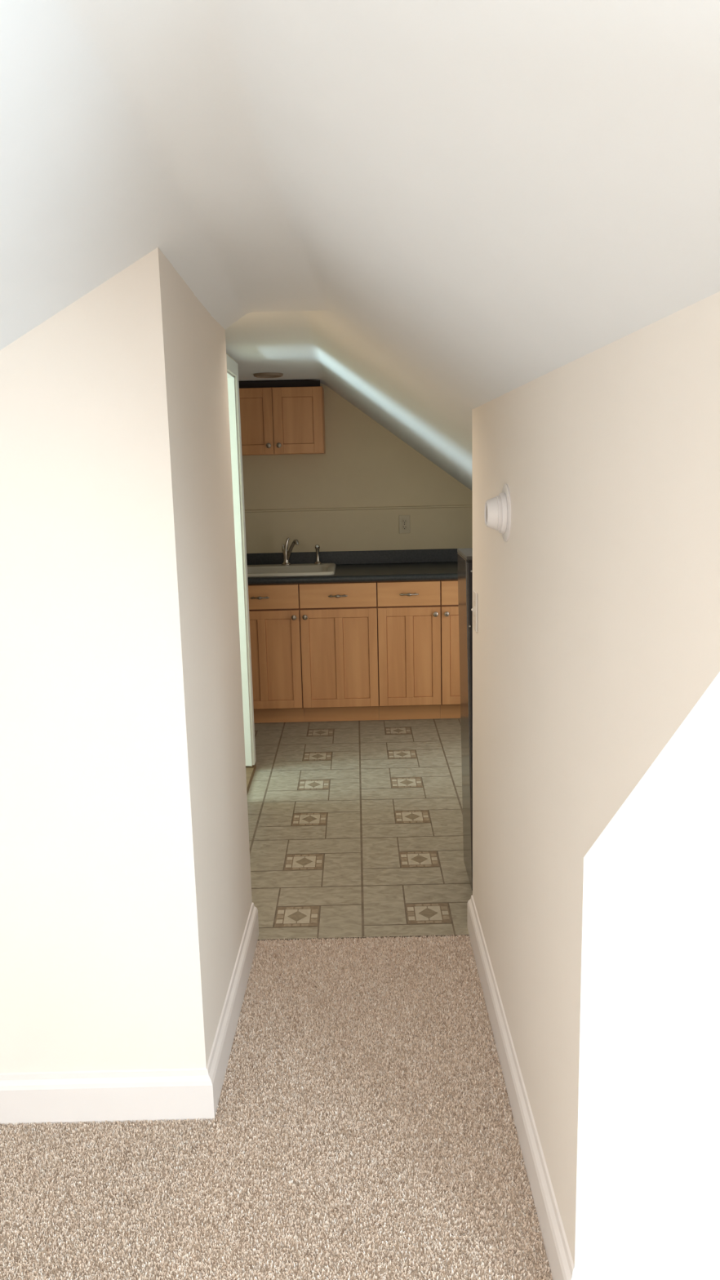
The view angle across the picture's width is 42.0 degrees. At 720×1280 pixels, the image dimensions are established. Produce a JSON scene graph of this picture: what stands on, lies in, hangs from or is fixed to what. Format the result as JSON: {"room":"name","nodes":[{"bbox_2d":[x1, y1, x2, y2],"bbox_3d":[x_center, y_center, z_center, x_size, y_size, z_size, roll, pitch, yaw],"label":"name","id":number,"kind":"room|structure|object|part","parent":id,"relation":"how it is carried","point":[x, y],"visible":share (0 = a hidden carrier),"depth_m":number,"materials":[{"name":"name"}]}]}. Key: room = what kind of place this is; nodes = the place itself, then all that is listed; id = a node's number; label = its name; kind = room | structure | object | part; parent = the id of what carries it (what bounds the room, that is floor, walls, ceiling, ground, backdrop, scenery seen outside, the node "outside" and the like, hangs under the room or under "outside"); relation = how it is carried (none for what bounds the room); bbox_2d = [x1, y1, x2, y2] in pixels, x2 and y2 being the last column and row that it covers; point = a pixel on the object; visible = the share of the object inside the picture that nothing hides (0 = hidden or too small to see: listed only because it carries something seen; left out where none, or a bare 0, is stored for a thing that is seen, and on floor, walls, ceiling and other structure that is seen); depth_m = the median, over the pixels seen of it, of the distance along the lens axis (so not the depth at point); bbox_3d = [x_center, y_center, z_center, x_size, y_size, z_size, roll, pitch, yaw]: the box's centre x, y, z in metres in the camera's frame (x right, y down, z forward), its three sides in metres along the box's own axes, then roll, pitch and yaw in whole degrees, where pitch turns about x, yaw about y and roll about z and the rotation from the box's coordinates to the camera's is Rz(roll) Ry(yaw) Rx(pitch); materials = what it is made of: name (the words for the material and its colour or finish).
{"room":"attic hallway","nodes":[
{"label":"attic hallway","id":0,"kind":"room"},
{"bbox_2d":[0,247,252,1072],"bbox_3d":[-1.089,0.093,2.524,1.425,2.030,0.870,-1,11,0],"label":"wall","id":1,"kind":"structure","parent":0,"point":[126,898],"depth_m":2.13,"materials":[{"name":"beige paint"}]},
{"bbox_2d":[0,902,258,1125],"bbox_3d":[-1.034,1.032,2.700,1.391,0.130,0.902,-1,11,0],"label":"baseboard","id":2,"kind":"structure","parent":1,"relation":"attached to","point":[98,1096],"depth_m":2.26,"materials":[{"name":"white paint"}]},
{"bbox_2d":[0,718,552,1279],"bbox_3d":[-0.147,1.285,1.714,3.350,0.061,9.300,-1,11,0],"label":"floor","id":3,"kind":"structure","parent":0,"point":[363,1127],"depth_m":2.30,"materials":[{"name":"beige carpet"}]},
{"bbox_2d":[245,764,256,793],"bbox_3d":[-0.610,0.703,4.645,0.136,0.030,0.540,-1,11,0],"label":"threshold","id":4,"kind":"object","parent":3,"relation":"on","point":[250,771],"visible":0.21,"depth_m":4.74,"materials":[{"name":"brown wood"}]},
{"bbox_2d":[248,583,304,723],"bbox_3d":[-0.583,0.048,5.862,0.457,0.868,0.627,-1,11,0],"label":"base cabinet","id":5,"kind":"object","parent":3,"relation":"on","point":[273,608],"visible":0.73,"depth_m":5.59,"materials":[{"name":"brown wood"}]},
{"bbox_3d":[-0.589,-0.247,5.507,0.114,0.019,0.037,-1,11,0],"label":"pull handle","id":6,"kind":"part","parent":5,"relation":"part of","materials":[{"name":"grey metal"}]},
{"bbox_3d":[-0.589,-0.253,5.535,0.452,0.144,0.020,-1,11,0],"label":"drawer","id":7,"kind":"part","parent":5,"relation":"part of","materials":[{"name":"brown wood"}]},
{"bbox_3d":[-0.580,0.120,5.604,0.452,0.597,0.020,-1,11,0],"label":"door","id":8,"kind":"part","parent":5,"relation":"part of","materials":[{"name":"brown wood"}]},
{"bbox_3d":[-0.390,-0.133,5.534,0.031,0.031,0.028,-1,11,0],"label":"knob","id":9,"kind":"part","parent":5,"relation":"part of","materials":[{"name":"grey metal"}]},
{"bbox_2d":[298,581,378,721],"bbox_3d":[-0.124,0.037,5.863,0.459,0.868,0.627,-1,11,0],"label":"base cabinet","id":10,"kind":"object","parent":3,"relation":"on","point":[339,636],"visible":1,"depth_m":5.59,"materials":[{"name":"brown wood"}]},
{"bbox_3d":[-0.325,-0.135,5.534,0.031,0.031,0.028,-1,11,0],"label":"knob","id":11,"kind":"part","parent":10,"relation":"part of","materials":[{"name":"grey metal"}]},
{"bbox_3d":[-0.130,-0.263,5.535,0.454,0.144,0.020,-1,11,0],"label":"drawer","id":12,"kind":"part","parent":10,"relation":"part of","materials":[{"name":"brown wood"}]},
{"bbox_3d":[-0.130,-0.258,5.507,0.114,0.019,0.037,-1,11,0],"label":"pull handle","id":13,"kind":"part","parent":10,"relation":"part of","materials":[{"name":"grey metal"}]},
{"bbox_2d":[376,580,441,719],"bbox_3d":[0.295,0.028,5.863,0.376,0.868,0.627,-1,11,0],"label":"base cabinet","id":14,"kind":"object","parent":3,"relation":"on","point":[409,611],"visible":1,"depth_m":5.59,"materials":[{"name":"brown wood"}]},
{"bbox_3d":[0.288,-0.273,5.536,0.371,0.144,0.020,-1,11,0],"label":"drawer","id":15,"kind":"part","parent":14,"relation":"part of","materials":[{"name":"brown wood"}]},
{"bbox_3d":[0.288,-0.268,5.508,0.114,0.019,0.037,-1,11,0],"label":"pull handle","id":16,"kind":"part","parent":14,"relation":"part of","materials":[{"name":"grey metal"}]},
{"bbox_3d":[0.297,0.100,5.605,0.371,0.597,0.020,-1,11,0],"label":"door","id":17,"kind":"part","parent":14,"relation":"part of","materials":[{"name":"brown wood"}]},
{"bbox_3d":[0.447,-0.153,5.535,0.031,0.031,0.028,-1,11,0],"label":"knob","id":18,"kind":"part","parent":14,"relation":"part of","materials":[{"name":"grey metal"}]},
{"bbox_2d":[440,579,460,718],"bbox_3d":[0.713,0.018,5.864,0.459,0.868,0.627,-1,11,0],"label":"base cabinet","id":19,"kind":"object","parent":3,"relation":"on","point":[450,708],"visible":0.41,"depth_m":5.59,"materials":[{"name":"brown wood"}]},
{"bbox_2d":[246,548,457,584],"bbox_3d":[-0.133,-0.455,5.790,2.330,0.126,0.650,-1,11,0],"label":"countertop","id":20,"kind":"structure","parent":19,"relation":"on","point":[440,564],"depth_m":6.03,"materials":[{"name":"stone"}]},
{"bbox_2d":[281,537,298,564],"bbox_3d":[-0.438,-0.559,5.936,0.060,0.172,0.174,-9,13,-37],"label":"faucet","id":21,"kind":"object","parent":20,"relation":"on","point":[286,553],"visible":1,"depth_m":5.97,"materials":[{"name":"silver metal"}]},
{"bbox_3d":[-0.467,-0.610,5.972,0.042,0.084,0.028,-1,11,0],"label":"lever","id":22,"kind":"part","parent":21,"relation":"part of","materials":[{"name":"silver metal"}]},
{"bbox_3d":[-0.429,-0.569,5.924,0.026,0.139,0.148,-9,13,-36],"label":"spout","id":23,"kind":"part","parent":21,"relation":"part of","materials":[{"name":"silver metal"}]},
{"bbox_2d":[247,563,335,577],"bbox_3d":[-0.469,-0.347,5.802,0.634,0.194,0.530,-1,11,0],"label":"sink","id":24,"kind":"object","parent":20,"relation":"in","point":[304,569],"visible":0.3,"depth_m":5.93,"materials":[{"name":"beige ceramic"}]},
{"bbox_2d":[314,544,321,564],"bbox_3d":[-0.271,-0.549,5.986,0.048,0.126,0.051,-1,11,0],"label":"sprayer","id":25,"kind":"object","parent":24,"relation":"on","point":[317,546],"visible":1,"depth_m":5.98,"materials":[{"name":"silver metal"}]},
{"bbox_3d":[-0.270,-0.544,5.987,0.026,0.084,0.029,-1,11,0],"label":"stem","id":26,"kind":"part","parent":25,"relation":"part of","materials":[{"name":"silver metal"}]},
{"bbox_3d":[0.512,-0.154,5.535,0.031,0.031,0.028,-1,11,0],"label":"knob","id":27,"kind":"part","parent":19,"relation":"part of","materials":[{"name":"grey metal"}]},
{"bbox_3d":[0.707,-0.283,5.536,0.454,0.144,0.020,-1,11,0],"label":"drawer","id":28,"kind":"part","parent":19,"relation":"part of","materials":[{"name":"brown wood"}]},
{"bbox_3d":[0.715,0.090,5.606,0.454,0.597,0.020,-1,11,0],"label":"door","id":29,"kind":"part","parent":19,"relation":"part of","materials":[{"name":"brown wood"}]},
{"bbox_2d":[457,547,472,890],"bbox_3d":[0.662,0.306,3.326,0.562,1.244,0.440,-2,11,0],"label":"refrigerator","id":30,"kind":"object","parent":3,"relation":"on","point":[464,556],"visible":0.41,"depth_m":3.33,"materials":[{"name":"black metal"}]},
{"bbox_2d":[242,383,472,553],"bbox_3d":[-0.124,-0.690,6.127,2.600,2.200,0.100,-1,11,0],"label":"wall","id":31,"kind":"structure","parent":0,"point":[363,464],"depth_m":6.03,"materials":[{"name":"beige paint"}]},
{"bbox_2d":[239,380,325,455],"bbox_3d":[-0.526,-1.360,5.772,0.606,0.429,0.348,-1,11,0],"label":"upper cabinet","id":32,"kind":"object","parent":31,"relation":"attached to","point":[277,417],"visible":0.85,"depth_m":5.63,"materials":[{"name":"brown wood"}]},
{"bbox_3d":[-0.675,-1.314,5.641,0.301,0.387,0.020,-1,11,0],"label":"door","id":33,"kind":"part","parent":32,"relation":"part of","materials":[{"name":"brown wood"}]},
{"bbox_3d":[-0.550,-1.171,5.644,0.031,0.031,0.028,-1,11,0],"label":"knob","id":34,"kind":"part","parent":32,"relation":"part of","materials":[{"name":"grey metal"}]},
{"bbox_3d":[-0.488,-1.172,5.644,0.031,0.031,0.028,-1,11,0],"label":"knob","id":35,"kind":"part","parent":32,"relation":"part of","materials":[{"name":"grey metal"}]},
{"bbox_3d":[-0.373,-1.321,5.641,0.296,0.387,0.020,-1,11,0],"label":"door","id":36,"kind":"part","parent":32,"relation":"part of","materials":[{"name":"brown wood"}]},
{"bbox_2d":[246,548,457,564],"bbox_3d":[-0.135,-0.533,6.095,2.330,0.086,0.018,-1,11,0],"label":"backsplash","id":37,"kind":"structure","parent":31,"relation":"attached to","point":[441,555],"depth_m":6.09,"materials":[{"name":"stone"}]},
{"bbox_2d":[244,504,472,515],"bbox_3d":[-0.137,-0.832,6.042,2.340,0.036,0.014,-1,11,0],"label":"trim","id":38,"kind":"structure","parent":31,"relation":"attached to","point":[437,508],"depth_m":6.04,"materials":[{"name":"beige paint"}]},
{"bbox_2d":[399,515,409,533],"bbox_3d":[0.288,-0.748,6.062,0.070,0.116,0.010,-1,11,0],"label":"wall outlet","id":39,"kind":"object","parent":31,"relation":"attached to","point":[404,520],"visible":1,"depth_m":6.06,"materials":[{"name":"beige plastic"}]},
{"bbox_2d":[401,518,407,524],"bbox_3d":[0.287,-0.767,6.056,0.033,0.033,0.003,-1,11,0],"label":"receptacle","id":40,"kind":"object","parent":39,"relation":"attached to","point":[404,521],"depth_m":6.06,"materials":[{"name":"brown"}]},
{"bbox_2d":[0,0,719,491],"bbox_3d":[-0.310,-0.326,1.514,3.000,1.202,9.300,-1,11,0],"label":"ceiling","id":41,"kind":"structure","parent":0,"point":[497,195],"depth_m":1.22,"materials":[{"name":"white paint"}]},
{"bbox_2d":[253,372,283,377],"bbox_3d":[-0.511,-1.477,5.235,0.168,0.015,0.168,-1,11,0],"label":"recessed light","id":42,"kind":"object","parent":41,"relation":"in","point":[268,375],"visible":1,"depth_m":5.19,"materials":[{"name":"brown"}]},
{"bbox_2d":[471,291,719,1266],"bbox_3d":[0.433,0.670,0.036,0.115,1.740,6.020,-1,11,0],"label":"wall","id":43,"kind":"structure","parent":0,"point":[596,642],"depth_m":1.58,"materials":[{"name":"beige paint"}]},
{"bbox_2d":[471,590,477,631],"bbox_3d":[0.346,-0.089,2.856,0.016,0.118,0.072,-1,11,0],"label":"light switch","id":44,"kind":"object","parent":43,"relation":"attached to","point":[474,609],"visible":1,"depth_m":2.83,"materials":[{"name":"beige plastic"}]},
{"bbox_2d":[484,484,511,542],"bbox_3d":[0.326,-0.303,2.242,0.049,0.138,0.138,-1,11,0],"label":"smoke detector","id":45,"kind":"object","parent":43,"relation":"attached to","point":[497,511],"visible":1,"depth_m":2.21,"materials":[{"name":"white plastic"}]},
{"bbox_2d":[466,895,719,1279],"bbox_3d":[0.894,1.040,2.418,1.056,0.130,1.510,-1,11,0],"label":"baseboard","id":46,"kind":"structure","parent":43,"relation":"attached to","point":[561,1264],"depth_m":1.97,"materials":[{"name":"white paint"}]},
{"bbox_2d":[639,853,719,1266],"bbox_3d":[0.954,0.763,1.666,0.925,0.935,0.100,-1,11,0],"label":"wall","id":47,"kind":"structure","parent":0,"point":[680,1222],"depth_m":1.61,"materials":[{"name":"beige paint"}]},
{"bbox_2d":[654,787,719,855],"bbox_3d":[0.993,0.233,-0.002,1.025,1.052,3.340,-1,11,0],"label":"ceiling","id":48,"kind":"structure","parent":0,"point":[700,834],"depth_m":1.44,"materials":[{"name":"white paint"}]},
{"bbox_3d":[-0.633,-0.200,3.845,0.110,2.100,1.830,-1,11,0],"label":"wall","id":49,"kind":"structure","parent":0,"visible":0},
{"bbox_2d":[226,354,255,765],"bbox_3d":[-0.629,-0.280,4.436,0.126,2.040,0.606,-1,11,0],"label":"door frame","id":50,"kind":"structure","parent":49,"relation":"attached to","point":[232,366],"depth_m":4.65,"materials":[{"name":"white paint"}]}
]}

